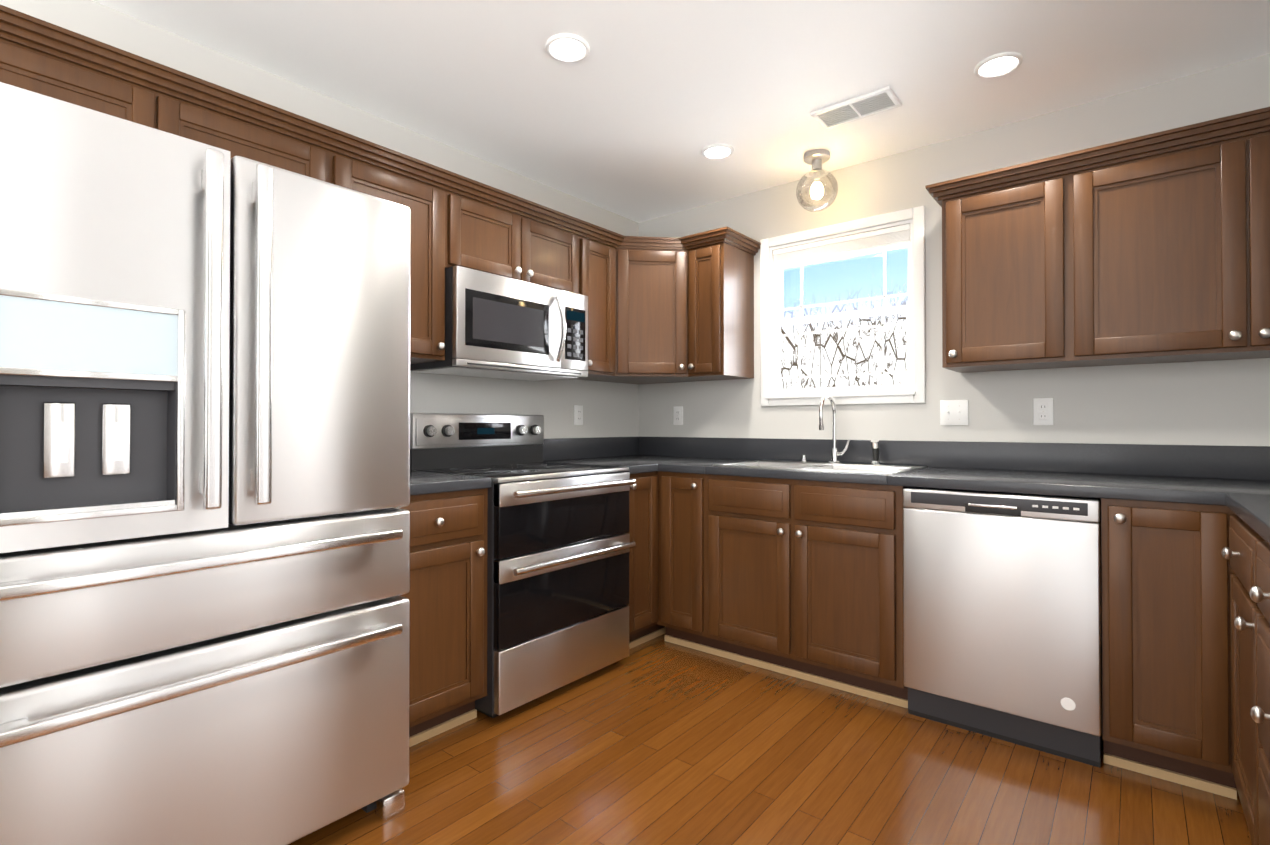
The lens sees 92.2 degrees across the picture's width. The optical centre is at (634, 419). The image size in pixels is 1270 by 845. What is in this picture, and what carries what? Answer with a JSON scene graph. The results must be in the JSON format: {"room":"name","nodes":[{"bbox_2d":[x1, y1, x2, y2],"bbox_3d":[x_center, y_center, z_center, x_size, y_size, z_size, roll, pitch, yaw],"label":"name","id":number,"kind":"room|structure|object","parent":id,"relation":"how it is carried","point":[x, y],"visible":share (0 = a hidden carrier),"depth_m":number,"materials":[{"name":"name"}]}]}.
{"room":"kitchen","nodes":[
{"label":"kitchen","id":0,"kind":"room"},
{"bbox_2d":[0,0,638,438],"bbox_3d":[-1.952,-0.086,1.619,0.100,2.420,6.325,0,-1,39],"label":"wall","id":1,"kind":"structure","parent":0,"point":[610,408],"depth_m":2.80,"materials":[{"name":"grey paint"}]},
{"bbox_2d":[0,13,335,184],"bbox_3d":[-1.485,-0.809,1.837,0.345,0.310,0.962,0,-1,39],"label":"upper cabinet","id":2,"kind":"object","parent":1,"relation":"attached to","point":[40,61],"depth_m":1.72,"materials":[{"name":"brown wood"}]},
{"bbox_2d":[336,137,451,363],"bbox_3d":[-1.034,-0.599,2.388,0.345,0.720,0.465,0,-1,39],"label":"upper cabinet","id":3,"kind":"object","parent":1,"relation":"attached to","point":[428,194],"depth_m":2.37,"materials":[{"name":"brown wood"}]},
{"bbox_2d":[452,177,579,293],"bbox_3d":[-0.646,-0.784,2.866,0.345,0.342,0.765,0,-1,39],"label":"upper cabinet","id":4,"kind":"object","parent":1,"relation":"attached to","point":[492,233],"depth_m":2.72,"materials":[{"name":"brown wood"}]},
{"bbox_2d":[410,266,587,380],"bbox_3d":[-0.598,-0.408,2.824,0.469,0.403,0.756,0,-1,39],"label":"microwave","id":5,"kind":"object","parent":4,"relation":"attached to","point":[499,326],"visible":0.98,"depth_m":2.65,"materials":[{"name":"grey metal"}]},
{"bbox_2d":[574,405,582,424],"bbox_3d":[-0.324,-0.024,3.526,0.008,0.114,0.070,0,-1,39],"label":"electrical outlet","id":6,"kind":"object","parent":1,"relation":"attached to","point":[578,414],"visible":1,"depth_m":3.52,"materials":[{"name":"white plastic"}]},
{"bbox_2d":[571,221,631,380],"bbox_3d":[-0.282,-0.591,3.275,0.388,0.720,0.331,0,-1,39],"label":"upper cabinet","id":7,"kind":"object","parent":1,"relation":"attached to","point":[597,245],"depth_m":3.18,"materials":[{"name":"brown wood"}]},
{"bbox_2d":[602,233,699,383],"bbox_3d":[0.071,-0.590,3.485,0.671,0.720,0.674,0,-1,39],"label":"upper cabinet","id":8,"kind":"object","parent":1,"relation":"attached to","point":[668,309],"depth_m":3.29,"materials":[{"name":"brown wood"}]},
{"bbox_2d":[92,0,1269,222],"bbox_3d":[-0.619,-1.355,0.542,3.540,0.100,6.325,0,-1,39],"label":"ceiling","id":9,"kind":"structure","parent":0,"point":[638,108],"depth_m":2.24,"materials":[{"name":"white paint"}]},
{"bbox_2d":[545,33,589,62],"bbox_3d":[-0.234,-1.287,2.121,0.154,0.018,0.154,0,-1,39],"label":"recessed light","id":10,"kind":"object","parent":9,"relation":"in","point":[567,48],"visible":1,"depth_m":2.12,"materials":[{"name":"white plastic"}]},
{"bbox_2d":[702,144,733,159],"bbox_3d":[0.396,-1.280,2.924,0.154,0.018,0.154,0,-1,39],"label":"recessed light","id":11,"kind":"object","parent":9,"relation":"in","point":[717,151],"visible":0.98,"depth_m":2.92,"materials":[{"name":"white plastic"}]},
{"bbox_2d":[796,149,837,211],"bbox_3d":[0.882,-1.147,2.965,0.196,0.272,0.196,0,-1,39],"label":"pendant light","id":12,"kind":"object","parent":9,"relation":"hanging from","point":[816,159],"visible":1,"depth_m":2.95,"materials":[{"name":"clear glass"}]},
{"bbox_2d":[810,86,901,129],"bbox_3d":[0.912,-1.282,2.528,0.320,0.012,0.170,0,-1,39],"label":"ceiling vent","id":13,"kind":"object","parent":9,"relation":"in","point":[860,107],"visible":0.98,"depth_m":2.52,"materials":[{"name":"white plastic"}]},
{"bbox_2d":[974,52,1022,78],"bbox_3d":[1.320,-1.286,2.221,0.154,0.018,0.154,0,-1,39],"label":"recessed light","id":14,"kind":"object","parent":9,"relation":"in","point":[998,65],"visible":1,"depth_m":2.22,"materials":[{"name":"white plastic"}]},
{"bbox_2d":[288,633,1252,844],"bbox_3d":[-0.619,1.165,0.520,3.540,0.100,6.325,0,-1,39],"label":"floor","id":15,"kind":"structure","parent":0,"point":[659,740],"depth_m":1.91,"materials":[{"name":"brown wood"}]},
{"bbox_2d":[0,82,410,844],"bbox_3d":[-1.233,0.249,1.652,0.907,1.752,0.910,0,-1,39],"label":"fridge","id":16,"kind":"object","parent":15,"relation":"on","point":[204,488],"visible":1,"depth_m":1.34,"materials":[{"name":"grey metal"}]},
{"bbox_2d":[395,488,487,746],"bbox_3d":[-0.910,0.692,2.277,0.659,0.876,0.464,0,-1,39],"label":"base cabinet","id":17,"kind":"object","parent":15,"relation":"on","point":[446,595],"visible":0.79,"depth_m":2.14,"materials":[{"name":"brown wood"}]},
{"bbox_2d":[410,471,490,495],"bbox_3d":[-0.923,0.175,2.292,0.634,0.158,0.462,0,-1,39],"label":"countertop","id":18,"kind":"structure","parent":17,"relation":"on","point":[421,482],"depth_m":2.18,"materials":[{"name":"stone"}]},
{"bbox_2d":[410,413,635,717],"bbox_3d":[-0.490,0.554,2.728,0.715,1.160,0.756,0,-1,39],"label":"range","id":19,"kind":"object","parent":15,"relation":"on","point":[559,544],"visible":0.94,"depth_m":2.54,"materials":[{"name":"grey metal"}]},
{"bbox_2d":[627,471,665,648],"bbox_3d":[-0.001,0.702,3.394,0.655,0.876,0.889,0,-1,39],"label":"base cabinet","id":20,"kind":"object","parent":15,"relation":"on","point":[644,627],"visible":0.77,"depth_m":3.00,"materials":[{"name":"brown wood"}]},
{"bbox_2d":[543,436,657,473],"bbox_3d":[-0.213,0.183,3.158,0.638,0.158,0.247,0,-1,39],"label":"countertop","id":21,"kind":"structure","parent":20,"relation":"on","point":[639,454],"depth_m":3.52,"materials":[{"name":"stone"}]},
{"bbox_2d":[657,471,713,653],"bbox_3d":[0.399,0.700,3.217,0.288,0.876,0.658,0,-1,39],"label":"base cabinet","id":22,"kind":"object","parent":15,"relation":"on","point":[681,557],"visible":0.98,"depth_m":2.99,"materials":[{"name":"brown wood"}]},
{"bbox_2d":[705,474,907,707],"bbox_3d":[0.858,0.697,2.842,0.897,0.876,0.658,0,-1,39],"label":"base cabinet","id":23,"kind":"object","parent":15,"relation":"on","point":[804,579],"visible":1,"depth_m":2.57,"materials":[{"name":"brown wood"}]},
{"bbox_2d":[903,487,1102,767],"bbox_3d":[1.437,0.697,2.362,0.596,0.868,0.617,0,-1,39],"label":"dishwasher","id":24,"kind":"object","parent":15,"relation":"on","point":[1002,615],"visible":0.98,"depth_m":2.11,"materials":[{"name":"grey metal"}]},
{"bbox_2d":[1101,498,1236,799],"bbox_3d":[1.795,0.691,2.078,0.313,0.876,0.658,0,-1,39],"label":"base cabinet","id":25,"kind":"object","parent":15,"relation":"on","point":[1167,570],"visible":0.96,"depth_m":1.86,"materials":[{"name":"brown wood"}]},
{"bbox_2d":[1222,515,1241,804],"bbox_3d":[1.783,0.684,1.358,0.626,0.876,0.483,0,-1,39],"label":"base cabinet","id":26,"kind":"object","parent":15,"relation":"on","point":[1231,552],"depth_m":1.68,"materials":[{"name":"brown wood"}]},
{"bbox_2d":[658,394,1269,504],"bbox_3d":[1.112,0.066,2.652,3.334,0.382,0.642,0,-1,39],"label":"countertop","id":27,"kind":"structure","parent":26,"relation":"on","point":[1235,480],"depth_m":2.51,"materials":[{"name":"stone"}]},
{"bbox_2d":[712,459,927,482],"bbox_3d":[0.861,0.236,2.880,0.828,0.038,0.528,0,-1,39],"label":"sink","id":28,"kind":"object","parent":27,"relation":"in","point":[889,467],"depth_m":2.94,"materials":[{"name":"silver metal"}]},
{"bbox_2d":[801,394,880,465],"bbox_3d":[0.965,0.048,2.971,0.393,0.340,0.210,0,-1,39],"label":"faucet","id":29,"kind":"object","parent":27,"relation":"on","point":[834,461],"depth_m":3.01,"materials":[{"name":"silver metal"}]},
{"bbox_2d":[1210,486,1269,543],"bbox_3d":[1.308,0.222,0.779,0.664,0.038,2.010,0,-1,39],"label":"countertop","id":30,"kind":"structure","parent":26,"relation":"on","point":[1250,504],"depth_m":1.58,"materials":[{"name":"stone"}]},
{"bbox_2d":[1238,519,1269,844],"bbox_3d":[1.474,0.681,0.979,0.626,0.876,0.635,0,-1,39],"label":"base cabinet","id":31,"kind":"object","parent":15,"relation":"on","point":[1246,552],"depth_m":1.39,"materials":[{"name":"brown wood"}]},
{"bbox_2d":[639,54,1269,445],"bbox_3d":[1.349,-0.074,2.943,3.340,2.420,0.100,0,-1,39],"label":"wall","id":32,"kind":"structure","parent":0,"point":[1221,403],"depth_m":2.69,"materials":[{"name":"grey paint"}]},
{"bbox_2d":[673,406,682,424],"bbox_3d":[0.265,-0.022,3.756,0.070,0.114,0.008,0,-1,39],"label":"electrical outlet","id":33,"kind":"object","parent":32,"relation":"attached to","point":[677,415],"visible":1,"depth_m":3.75,"materials":[{"name":"white plastic"}]},
{"bbox_2d":[692,229,755,380],"bbox_3d":[0.439,-0.591,3.369,0.273,0.720,0.388,0,-1,39],"label":"upper cabinet","id":34,"kind":"object","parent":32,"relation":"attached to","point":[722,264],"depth_m":3.25,"materials":[{"name":"brown wood"}]},
{"bbox_2d":[760,206,925,405],"bbox_3d":[1.056,-0.537,3.165,0.850,0.926,0.128,0,-1,39],"label":"window unit","id":35,"kind":"structure","parent":32,"relation":"in","point":[909,234],"depth_m":3.11,"materials":[{"name":"white paint"}]},
{"bbox_2d":[940,400,967,424],"bbox_3d":[1.452,-0.030,2.783,0.116,0.114,0.016,0,-1,39],"label":"light switch","id":36,"kind":"object","parent":32,"relation":"attached to","point":[953,412],"visible":1,"depth_m":2.79,"materials":[{"name":"white plastic"}]},
{"bbox_2d":[937,151,1100,372],"bbox_3d":[1.558,-0.573,2.483,0.501,0.720,0.346,0,-1,39],"label":"upper cabinet","id":37,"kind":"object","parent":32,"relation":"attached to","point":[1019,248],"depth_m":2.34,"materials":[{"name":"brown wood"}]},
{"bbox_2d":[1033,398,1052,424],"bbox_3d":[1.717,-0.032,2.571,0.070,0.114,0.008,0,-1,39],"label":"electrical outlet","id":38,"kind":"object","parent":32,"relation":"attached to","point":[1042,411],"visible":1,"depth_m":2.57,"materials":[{"name":"white plastic"}]},
{"bbox_2d":[1097,111,1269,365],"bbox_3d":[2.031,-0.576,2.098,1.011,0.720,0.346,0,-1,39],"label":"upper cabinet","id":39,"kind":"object","parent":32,"relation":"attached to","point":[1153,248],"depth_m":2.04,"materials":[{"name":"brown wood"}]},
{"label":"outside","id":40,"kind":"structure","parent":0,"visible":0},
{"bbox_2d":[781,246,907,388],"bbox_3d":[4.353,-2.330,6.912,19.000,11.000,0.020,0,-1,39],"label":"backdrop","id":41,"kind":"structure","parent":40,"point":[868,288],"depth_m":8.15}
]}

